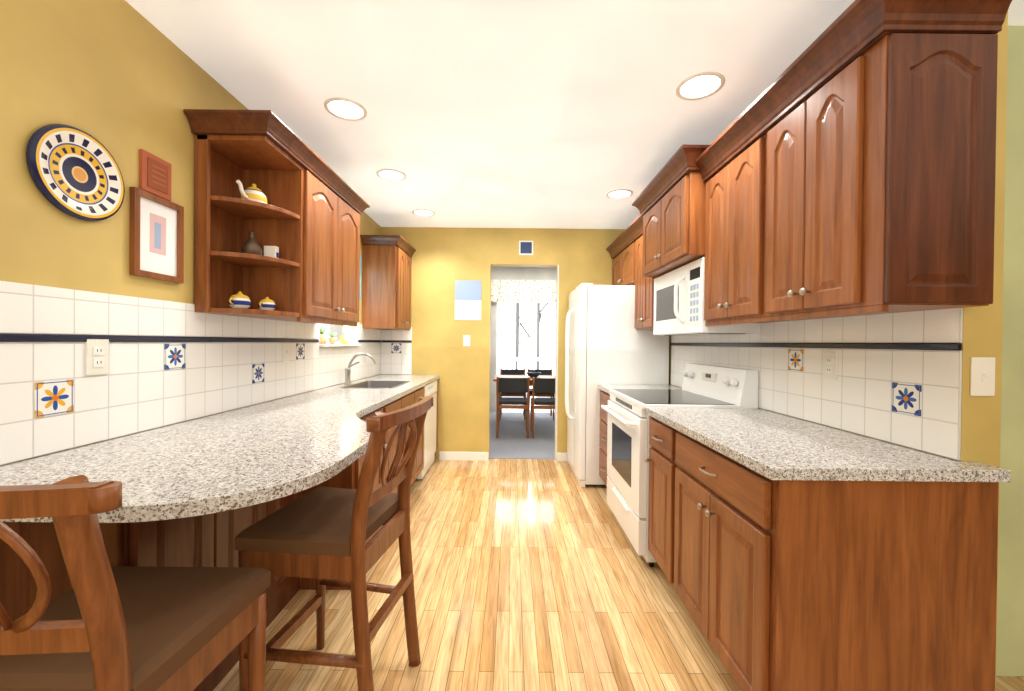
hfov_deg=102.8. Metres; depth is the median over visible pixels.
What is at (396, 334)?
tile
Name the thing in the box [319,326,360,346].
window
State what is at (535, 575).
floor
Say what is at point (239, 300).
sugar bowl
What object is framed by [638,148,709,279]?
upper cabinet
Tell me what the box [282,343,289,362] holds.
light switch
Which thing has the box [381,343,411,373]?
tile
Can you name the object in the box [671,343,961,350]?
liner
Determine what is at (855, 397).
tile
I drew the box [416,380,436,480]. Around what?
dishwasher
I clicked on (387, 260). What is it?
upper cabinet
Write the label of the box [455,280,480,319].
picture
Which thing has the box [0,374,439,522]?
countertop
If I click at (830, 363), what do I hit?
electrical outlet
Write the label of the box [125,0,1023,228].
ceiling
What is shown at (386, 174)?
recessed light
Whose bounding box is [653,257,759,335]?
microwave
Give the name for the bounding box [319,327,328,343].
plant pot
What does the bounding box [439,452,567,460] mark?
baseboard
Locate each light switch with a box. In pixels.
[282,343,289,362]
[463,335,469,345]
[970,357,994,395]
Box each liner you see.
[0,333,380,341]
[381,340,411,342]
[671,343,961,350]
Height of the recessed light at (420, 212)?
0.008 m
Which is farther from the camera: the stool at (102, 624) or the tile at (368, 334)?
the tile at (368, 334)
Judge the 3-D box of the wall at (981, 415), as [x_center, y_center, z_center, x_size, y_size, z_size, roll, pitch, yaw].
[1.440,0.014,2.795,0.120,2.470,3.090,1,0,0]
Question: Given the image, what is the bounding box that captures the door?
[555,265,558,460]
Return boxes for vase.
[241,232,261,254]
[339,332,348,343]
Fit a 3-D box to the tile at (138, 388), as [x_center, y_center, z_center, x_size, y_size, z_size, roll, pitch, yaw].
[-1.397,0.155,1.626,0.008,0.336,2.650,1,0,0]
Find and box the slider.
[497,302,552,412]
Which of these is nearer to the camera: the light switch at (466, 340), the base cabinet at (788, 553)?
the base cabinet at (788, 553)
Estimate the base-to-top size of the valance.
0.385 m
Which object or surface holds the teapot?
in the upper cabinet at (305, 219)
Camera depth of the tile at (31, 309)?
1.43 m
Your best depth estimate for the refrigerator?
3.53 m
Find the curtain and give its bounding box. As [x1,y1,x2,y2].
[360,254,360,300]
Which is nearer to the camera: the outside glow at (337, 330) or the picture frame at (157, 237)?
the picture frame at (157, 237)
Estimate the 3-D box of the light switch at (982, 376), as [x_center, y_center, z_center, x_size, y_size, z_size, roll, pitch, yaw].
[1.437,0.095,1.242,0.072,0.118,0.016,1,0,0]
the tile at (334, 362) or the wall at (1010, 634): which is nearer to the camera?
the wall at (1010, 634)
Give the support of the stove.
on the floor at (535, 575)
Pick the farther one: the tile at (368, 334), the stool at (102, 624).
the tile at (368, 334)
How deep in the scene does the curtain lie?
3.69 m
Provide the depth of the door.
4.35 m
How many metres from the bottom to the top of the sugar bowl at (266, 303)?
0.073 m
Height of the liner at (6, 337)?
0.023 m
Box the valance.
[491,280,555,302]
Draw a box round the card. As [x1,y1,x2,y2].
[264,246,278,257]
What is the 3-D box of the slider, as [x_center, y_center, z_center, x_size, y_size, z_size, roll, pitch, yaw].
[0.438,0.158,7.341,1.420,2.100,0.080,1,0,0]
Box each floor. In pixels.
[213,459,1023,690]
[489,412,554,458]
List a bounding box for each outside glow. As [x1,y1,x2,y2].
[330,324,342,341]
[500,302,555,387]
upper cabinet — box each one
[235,145,362,324]
[362,235,414,329]
[611,236,633,284]
[630,236,653,329]
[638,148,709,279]
[698,104,796,323]
[754,0,1011,319]
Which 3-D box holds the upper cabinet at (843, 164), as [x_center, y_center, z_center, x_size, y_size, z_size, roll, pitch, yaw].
[1.217,-0.562,1.438,0.330,0.886,0.557,1,0,0]
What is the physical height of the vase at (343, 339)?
0.100 m
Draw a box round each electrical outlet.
[85,339,108,374]
[823,352,837,379]
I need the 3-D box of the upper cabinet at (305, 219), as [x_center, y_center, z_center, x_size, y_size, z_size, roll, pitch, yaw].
[-1.227,-0.575,2.487,0.330,0.852,0.780,1,0,0]
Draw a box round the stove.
[601,363,758,566]
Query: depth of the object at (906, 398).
1.42 m
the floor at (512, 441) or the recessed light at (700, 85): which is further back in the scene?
the floor at (512, 441)
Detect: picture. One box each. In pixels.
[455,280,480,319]
[519,241,532,254]
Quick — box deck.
[500,357,555,401]
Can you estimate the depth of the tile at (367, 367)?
3.98 m
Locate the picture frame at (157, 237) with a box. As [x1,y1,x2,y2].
[129,187,183,282]
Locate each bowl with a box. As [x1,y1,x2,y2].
[228,291,250,308]
[258,297,275,309]
[526,372,540,377]
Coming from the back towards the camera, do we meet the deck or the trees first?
the trees
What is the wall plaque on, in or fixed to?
attached to the wall at (123, 82)
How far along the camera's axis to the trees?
9.81 m
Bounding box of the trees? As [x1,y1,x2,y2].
[500,302,555,368]
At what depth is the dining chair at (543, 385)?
5.33 m
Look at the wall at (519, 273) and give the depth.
7.29 m
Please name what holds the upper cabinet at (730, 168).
attached to the wall at (981, 415)
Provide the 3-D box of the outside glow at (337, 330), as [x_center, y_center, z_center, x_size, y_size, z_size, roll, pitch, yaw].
[0.150,-0.085,4.470,4.900,2.620,0.020,1,0,0]
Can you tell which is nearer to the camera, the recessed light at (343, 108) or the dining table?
the recessed light at (343, 108)
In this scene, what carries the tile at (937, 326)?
attached to the wall at (981, 415)
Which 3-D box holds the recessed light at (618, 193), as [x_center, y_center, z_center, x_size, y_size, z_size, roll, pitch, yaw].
[0.871,-1.225,3.310,0.209,0.008,0.209,1,0,-6]
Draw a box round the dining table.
[493,375,554,420]
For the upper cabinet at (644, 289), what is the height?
0.785 m
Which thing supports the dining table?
on the floor at (512, 441)
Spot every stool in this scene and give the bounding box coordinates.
[0,475,270,690]
[234,396,433,690]
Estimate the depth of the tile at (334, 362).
3.23 m
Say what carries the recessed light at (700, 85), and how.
in the ceiling
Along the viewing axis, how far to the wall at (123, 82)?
1.36 m
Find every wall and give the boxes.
[0,0,380,465]
[380,227,624,459]
[490,266,556,411]
[669,11,1007,690]
[996,25,1023,675]
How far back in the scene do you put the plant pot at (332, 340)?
3.23 m
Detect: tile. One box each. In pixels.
[0,281,318,338]
[0,342,318,464]
[319,347,357,388]
[357,342,380,378]
[358,324,380,339]
[381,327,411,339]
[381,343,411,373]
[671,308,962,342]
[671,346,961,459]
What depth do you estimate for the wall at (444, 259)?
4.34 m
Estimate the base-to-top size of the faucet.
0.257 m
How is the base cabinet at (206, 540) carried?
on the floor at (535, 575)
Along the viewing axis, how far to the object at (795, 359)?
1.97 m
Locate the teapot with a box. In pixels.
[236,180,266,203]
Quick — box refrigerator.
[565,283,668,487]
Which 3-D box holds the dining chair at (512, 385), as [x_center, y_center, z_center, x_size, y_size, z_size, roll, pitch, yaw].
[0.012,0.809,5.524,0.436,0.804,0.474,1,0,0]
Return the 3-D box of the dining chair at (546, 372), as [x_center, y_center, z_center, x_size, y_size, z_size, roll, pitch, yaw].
[0.477,0.804,6.828,0.436,0.804,0.474,1,0,0]
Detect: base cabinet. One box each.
[0,380,437,690]
[598,384,1010,690]
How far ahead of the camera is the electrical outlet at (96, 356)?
1.36 m
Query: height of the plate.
0.288 m
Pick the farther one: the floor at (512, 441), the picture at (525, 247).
the floor at (512, 441)
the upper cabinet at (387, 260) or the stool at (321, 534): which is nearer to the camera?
the stool at (321, 534)
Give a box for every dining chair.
[496,377,529,437]
[500,368,525,419]
[527,369,554,419]
[530,377,554,438]
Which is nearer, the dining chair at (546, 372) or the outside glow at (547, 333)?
the dining chair at (546, 372)
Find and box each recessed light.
[324,97,366,120]
[376,169,405,180]
[412,209,434,216]
[606,189,632,198]
[676,71,724,99]
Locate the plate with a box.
[26,124,124,221]
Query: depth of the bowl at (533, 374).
6.09 m
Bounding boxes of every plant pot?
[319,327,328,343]
[328,333,336,343]
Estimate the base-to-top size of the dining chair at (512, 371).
0.804 m
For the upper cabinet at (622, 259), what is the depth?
3.87 m
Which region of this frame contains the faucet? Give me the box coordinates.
[344,353,376,384]
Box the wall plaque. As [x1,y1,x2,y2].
[139,149,170,200]
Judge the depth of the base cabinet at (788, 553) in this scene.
1.19 m
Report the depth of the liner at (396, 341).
4.33 m
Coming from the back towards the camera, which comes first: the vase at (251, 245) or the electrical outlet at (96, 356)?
the vase at (251, 245)

